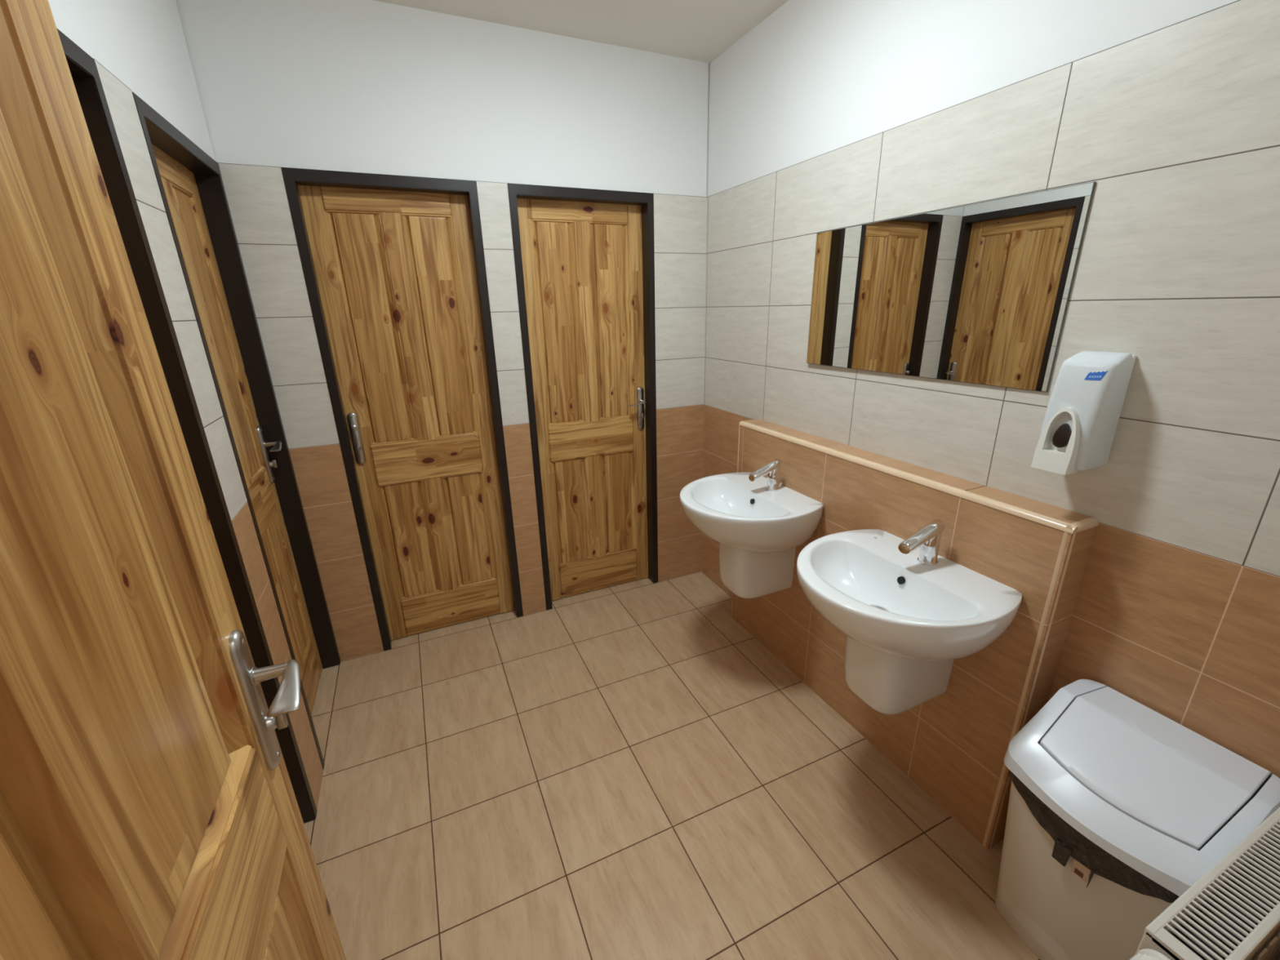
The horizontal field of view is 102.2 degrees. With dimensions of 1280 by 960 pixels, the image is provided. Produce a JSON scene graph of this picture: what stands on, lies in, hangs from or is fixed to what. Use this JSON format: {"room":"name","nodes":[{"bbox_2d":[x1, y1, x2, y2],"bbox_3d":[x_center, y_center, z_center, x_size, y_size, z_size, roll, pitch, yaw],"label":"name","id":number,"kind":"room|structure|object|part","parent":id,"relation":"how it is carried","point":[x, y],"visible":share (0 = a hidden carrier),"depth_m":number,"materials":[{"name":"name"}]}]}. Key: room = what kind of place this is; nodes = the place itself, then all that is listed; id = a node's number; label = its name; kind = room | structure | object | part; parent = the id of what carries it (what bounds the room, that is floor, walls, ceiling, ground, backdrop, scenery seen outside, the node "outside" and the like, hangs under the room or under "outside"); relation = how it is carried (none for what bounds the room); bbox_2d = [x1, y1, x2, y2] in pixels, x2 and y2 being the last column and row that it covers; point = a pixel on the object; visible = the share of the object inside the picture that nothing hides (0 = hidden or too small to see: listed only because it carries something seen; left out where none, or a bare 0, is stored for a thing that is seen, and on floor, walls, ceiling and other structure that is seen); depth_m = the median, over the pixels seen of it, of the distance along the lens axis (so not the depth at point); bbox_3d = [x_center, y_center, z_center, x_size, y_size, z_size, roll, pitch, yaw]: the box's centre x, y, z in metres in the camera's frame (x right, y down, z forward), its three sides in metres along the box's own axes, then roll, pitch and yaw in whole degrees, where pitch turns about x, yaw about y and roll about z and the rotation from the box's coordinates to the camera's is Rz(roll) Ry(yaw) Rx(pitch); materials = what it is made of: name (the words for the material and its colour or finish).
{"room":"public restroom","nodes":[
{"label":"public restroom","id":0,"kind":"room"},
{"bbox_2d":[48,0,323,810],"bbox_3d":[-0.942,-0.012,0.865,0.120,2.516,2.450,-9,20,-23],"label":"wall","id":1,"kind":"structure","parent":0,"point":[140,46],"depth_m":1.28,"materials":[{"name":"paint"}]},
{"bbox_2d":[56,27,317,823],"bbox_3d":[-0.965,0.214,1.026,0.112,1.986,0.654,-9,20,-23],"label":"door","id":2,"kind":"structure","parent":1,"relation":"in","point":[82,67],"depth_m":1.17,"materials":[{"name":"brown wood"}]},
{"bbox_2d":[131,90,341,769],"bbox_3d":[-1.301,-0.017,1.736,0.112,1.986,0.654,-9,20,-23],"label":"door","id":3,"kind":"structure","parent":1,"relation":"in","point":[190,184],"depth_m":1.80,"materials":[{"name":"brown wood"}]},
{"bbox_3d":[-1.351,-0.876,1.434,0.044,0.097,0.456,-9,20,-23],"label":"rail","id":4,"kind":"part","parent":3,"relation":"part of","materials":[{"name":"brown wood"}]},
{"bbox_3d":[-1.398,-0.449,1.703,0.034,0.939,0.168,-9,20,-23],"label":"panel","id":5,"kind":"part","parent":3,"relation":"part of","materials":[{"name":"brown wood"}]},
{"bbox_3d":[-1.329,0.103,1.762,0.044,0.204,0.456,-9,20,-23],"label":"lock rail","id":6,"kind":"part","parent":3,"relation":"part of","materials":[{"name":"brown wood"}]},
{"bbox_3d":[-1.417,-0.095,1.956,0.010,0.224,0.038,-9,20,-23],"label":"handle plate","id":7,"kind":"part","parent":3,"relation":"part of","materials":[{"name":"silver metal"}]},
{"bbox_3d":[-1.372,-0.128,1.927,0.063,0.026,0.095,-9,20,-23],"label":"lever","id":8,"kind":"part","parent":3,"relation":"part of","materials":[{"name":"silver metal"}]},
{"bbox_3d":[-1.378,0.426,1.997,0.034,0.613,0.168,-9,20,-23],"label":"panel","id":9,"kind":"part","parent":3,"relation":"part of","materials":[{"name":"brown wood"}]},
{"bbox_3d":[-1.313,0.814,2.001,0.044,0.184,0.456,-9,20,-23],"label":"rail","id":10,"kind":"part","parent":3,"relation":"part of","materials":[{"name":"brown wood"}]},
{"bbox_2d":[175,0,708,661],"bbox_3d":[-0.613,-0.514,2.340,2.020,2.516,0.120,-9,20,-23],"label":"wall","id":11,"kind":"structure","parent":0,"point":[372,86],"depth_m":2.03,"materials":[{"name":"paint"}]},
{"bbox_2d":[280,167,523,650],"bbox_3d":[-0.944,-0.205,2.272,0.654,1.986,0.110,-9,20,-23],"label":"door","id":12,"kind":"structure","parent":11,"relation":"in","point":[393,266],"depth_m":2.21,"materials":[{"name":"brown wood"}]},
{"bbox_3d":[-1.194,-0.173,2.175,0.038,0.224,0.010,-9,20,-23],"label":"handle plate","id":13,"kind":"part","parent":12,"relation":"part of","materials":[{"name":"silver metal"}]},
{"bbox_3d":[-1.089,-0.595,2.118,0.168,0.939,0.034,-9,20,-23],"label":"panel","id":14,"kind":"part","parent":12,"relation":"part of","materials":[{"name":"brown wood"}]},
{"bbox_3d":[-0.977,-1.078,2.011,0.456,0.097,0.044,-9,20,-23],"label":"rail","id":15,"kind":"part","parent":12,"relation":"part of","materials":[{"name":"brown wood"}]},
{"bbox_3d":[-1.069,0.280,2.412,0.168,0.613,0.034,-9,20,-23],"label":"panel","id":16,"kind":"part","parent":12,"relation":"part of","materials":[{"name":"brown wood"}]},
{"bbox_3d":[-0.955,-0.100,2.339,0.456,0.204,0.044,-9,20,-23],"label":"lock rail","id":17,"kind":"part","parent":12,"relation":"part of","materials":[{"name":"brown wood"}]},
{"bbox_3d":[-0.847,-0.635,2.220,0.168,0.939,0.034,-9,20,-23],"label":"panel","id":18,"kind":"part","parent":12,"relation":"part of","materials":[{"name":"brown wood"}]},
{"bbox_3d":[-0.939,0.612,2.578,0.456,0.184,0.044,-9,20,-23],"label":"rail","id":19,"kind":"part","parent":12,"relation":"part of","materials":[{"name":"brown wood"}]},
{"bbox_3d":[-0.827,0.240,2.513,0.168,0.613,0.034,-9,20,-23],"label":"panel","id":20,"kind":"part","parent":12,"relation":"part of","materials":[{"name":"brown wood"}]},
{"bbox_2d":[506,182,657,609],"bbox_3d":[-0.236,-0.321,2.568,0.654,1.986,0.112,-9,20,-23],"label":"door","id":21,"kind":"structure","parent":11,"relation":"in","point":[584,258],"depth_m":2.52,"materials":[{"name":"brown wood"}]},
{"bbox_3d":[-0.381,-0.711,2.415,0.168,0.939,0.034,-9,20,-23],"label":"panel","id":22,"kind":"part","parent":21,"relation":"part of","materials":[{"name":"brown wood"}]},
{"bbox_3d":[-0.361,0.164,2.709,0.168,0.613,0.034,-9,20,-23],"label":"panel","id":23,"kind":"part","parent":21,"relation":"part of","materials":[{"name":"brown wood"}]},
{"bbox_3d":[-0.270,-1.194,2.308,0.456,0.097,0.044,-9,20,-23],"label":"rail","id":24,"kind":"part","parent":21,"relation":"part of","materials":[{"name":"brown wood"}]},
{"bbox_3d":[-0.247,-0.215,2.636,0.456,0.204,0.044,-9,20,-23],"label":"lock rail","id":25,"kind":"part","parent":21,"relation":"part of","materials":[{"name":"brown wood"}]},
{"bbox_3d":[-0.231,0.496,2.875,0.456,0.184,0.044,-9,20,-23],"label":"rail","id":26,"kind":"part","parent":21,"relation":"part of","materials":[{"name":"brown wood"}]},
{"bbox_3d":[-0.139,-0.751,2.517,0.168,0.939,0.034,-9,20,-23],"label":"panel","id":27,"kind":"part","parent":21,"relation":"part of","materials":[{"name":"brown wood"}]},
{"bbox_3d":[-0.119,0.124,2.811,0.168,0.613,0.034,-9,20,-23],"label":"panel","id":28,"kind":"part","parent":21,"relation":"part of","materials":[{"name":"brown wood"}]},
{"bbox_3d":[-0.014,-0.392,2.622,0.095,0.026,0.063,-9,20,-23],"label":"lever","id":29,"kind":"part","parent":21,"relation":"part of","materials":[{"name":"silver metal"}]},
{"bbox_3d":[0.004,-0.370,2.678,0.038,0.224,0.010,-9,20,-23],"label":"handle plate","id":30,"kind":"part","parent":21,"relation":"part of","materials":[{"name":"silver metal"}]},
{"bbox_2d":[373,0,788,63],"bbox_3d":[0.129,-1.261,0.401,2.170,0.100,3.670,-9,20,-23],"label":"ceiling","id":31,"kind":"structure","parent":0,"point":[700,30],"depth_m":1.91,"materials":[{"name":"paint"}]},
{"bbox_2d":[303,571,1039,959],"bbox_3d":[0.185,1.219,1.233,2.170,0.100,3.670,-9,20,-23],"label":"floor","id":32,"kind":"structure","parent":0,"point":[624,771],"depth_m":1.63,"materials":[{"name":"tile"}]},
{"bbox_2d":[995,679,1279,959],"bbox_3d":[1.033,0.842,1.158,0.315,0.625,0.354,-9,20,-23],"label":"waste bin","id":33,"kind":"object","parent":32,"relation":"on","point":[1157,795],"visible":0.94,"depth_m":1.07,"materials":[{"name":"white plastic"}]},
{"bbox_2d":[1008,769,1179,903],"bbox_3d":[1.033,0.755,1.134,0.283,0.130,0.323,-9,20,-23],"label":"liner","id":34,"kind":"object","parent":33,"relation":"in","point":[1068,842],"visible":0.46,"depth_m":1.06,"materials":[{"name":"black plastic"}]},
{"bbox_2d":[731,418,1098,849],"bbox_3d":[0.767,0.393,1.909,0.104,1.010,1.308,-9,20,-23],"label":"wall","id":35,"kind":"structure","parent":0,"point":[953,745],"depth_m":1.51,"materials":[{"name":"tile"}]},
{"bbox_3d":[0.456,0.222,2.457,0.007,0.997,0.005,-9,20,-23],"label":"edge trim","id":36,"kind":"part","parent":35,"relation":"part of","materials":[{"name":"beige plastic"}]},
{"bbox_2d":[680,457,823,598],"bbox_3d":[0.382,0.204,2.035,0.448,0.551,0.524,-9,20,-23],"label":"basin","id":37,"kind":"object","parent":35,"relation":"attached to","point":[758,523],"visible":1,"depth_m":1.99,"materials":[{"name":"white ceramic"}]},
{"bbox_2d":[748,457,782,491],"bbox_3d":[0.490,-0.017,2.014,0.135,0.124,0.050,-9,20,-23],"label":"tap","id":38,"kind":"object","parent":37,"relation":"on","point":[773,468],"depth_m":2.01,"materials":[{"name":"silver metal"}]},
{"bbox_3d":[0.716,-0.071,1.733,0.016,0.016,1.306,-9,20,-23],"label":"edge trim","id":39,"kind":"part","parent":35,"relation":"part of","materials":[{"name":"beige plastic"}]},
{"bbox_2d":[796,519,1022,715],"bbox_3d":[0.664,0.398,1.439,0.448,0.551,0.524,-9,20,-23],"label":"basin","id":40,"kind":"object","parent":35,"relation":"attached to","point":[905,611],"visible":1,"depth_m":1.40,"materials":[{"name":"white ceramic"}]},
{"bbox_2d":[897,519,944,565],"bbox_3d":[0.772,0.177,1.418,0.135,0.124,0.050,-9,20,-23],"label":"tap","id":41,"kind":"object","parent":40,"relation":"on","point":[928,537],"depth_m":1.41,"materials":[{"name":"silver metal"}]},
{"bbox_3d":[0.992,0.587,1.334,0.016,0.997,0.016,-9,20,-23],"label":"edge trim","id":42,"kind":"part","parent":35,"relation":"part of","materials":[{"name":"beige plastic"}]},
{"bbox_3d":[1.022,0.104,1.191,0.102,0.016,0.016,-9,20,-23],"label":"edge trim","id":43,"kind":"part","parent":35,"relation":"part of","materials":[{"name":"beige plastic"}]},
{"bbox_2d":[700,0,1279,821],"bbox_3d":[0.866,-0.329,1.687,0.120,2.516,2.570,-9,20,-23],"label":"wall","id":44,"kind":"structure","parent":0,"point":[825,115],"depth_m":1.17,"materials":[{"name":"tile"}]},
{"bbox_2d":[806,181,1096,392],"bbox_3d":[0.813,-0.547,1.551,0.013,0.455,0.840,-9,20,-23],"label":"mirror","id":45,"kind":"object","parent":44,"relation":"attached to","point":[977,293],"visible":1,"depth_m":1.42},
{"bbox_2d":[1031,350,1136,475],"bbox_3d":[0.980,-0.152,1.155,0.130,0.256,0.105,-9,20,-23],"label":"soap dispenser","id":46,"kind":"object","parent":44,"relation":"attached to","point":[1082,414],"visible":1,"depth_m":1.13,"materials":[{"name":"white plastic"},{"name":"dark plastic"}]},
{"bbox_3d":[1.034,-0.164,1.176,0.012,0.243,0.100,-9,20,-23],"label":"plate","id":47,"kind":"part","parent":46,"relation":"part of","materials":[{"name":"white plastic"}]},
{"bbox_3d":[0.404,0.179,0.204,2.010,2.516,0.150,-9,20,-23],"label":"wall","id":48,"kind":"structure","parent":0,"visible":0},
{"bbox_2d":[1129,807,1279,959],"bbox_3d":[0.942,0.930,0.862,0.599,0.652,0.128,-9,20,-23],"label":"radiator","id":49,"kind":"object","parent":48,"relation":"attached to","point":[1232,912],"visible":1,"depth_m":0.76,"materials":[{"name":"metal"}]},
{"bbox_3d":[0.958,0.858,0.912,0.498,0.525,0.014,-9,20,-23],"label":"panel","id":50,"kind":"part","parent":49,"relation":"part of","materials":[{"name":"metal"}]},
{"bbox_3d":[0.984,0.876,0.856,0.498,0.525,0.016,-9,20,-23],"label":"panel","id":51,"kind":"part","parent":49,"relation":"part of","materials":[{"name":"metal"}]},
{"bbox_3d":[0.149,0.458,0.175,0.910,2.015,0.156,-9,20,-23],"label":"door frame","id":52,"kind":"structure","parent":0,"visible":0},
{"bbox_2d":[0,0,346,959],"bbox_3d":[-0.347,0.430,0.362,0.111,1.960,0.905,-9,20,-23],"label":"door","id":53,"kind":"structure","parent":52,"relation":"attached to","point":[149,810],"depth_m":0.46,"materials":[{"name":"brown wood"}]},
{"bbox_3d":[-0.472,-0.027,0.384,0.034,0.939,0.321,-9,20,-23],"label":"panel","id":54,"kind":"part","parent":53,"relation":"part of","materials":[{"name":"brown wood"}]},
{"bbox_3d":[-0.376,0.543,0.385,0.044,0.237,0.741,-9,20,-23],"label":"lock rail","id":55,"kind":"part","parent":53,"relation":"part of","materials":[{"name":"brown wood"}]},
{"bbox_3d":[-0.524,0.304,0.708,0.010,0.224,0.038,-9,20,-23],"label":"handle plate","id":56,"kind":"part","parent":53,"relation":"part of","materials":[{"name":"silver metal"}]},
{"bbox_3d":[-0.480,0.271,0.678,0.063,0.026,0.095,-9,20,-23],"label":"lever","id":57,"kind":"part","parent":53,"relation":"part of","materials":[{"name":"silver metal"}]},
{"bbox_3d":[-0.452,0.848,0.677,0.034,0.613,0.321,-9,20,-23],"label":"panel","id":58,"kind":"part","parent":53,"relation":"part of","materials":[{"name":"brown wood"}]}
]}

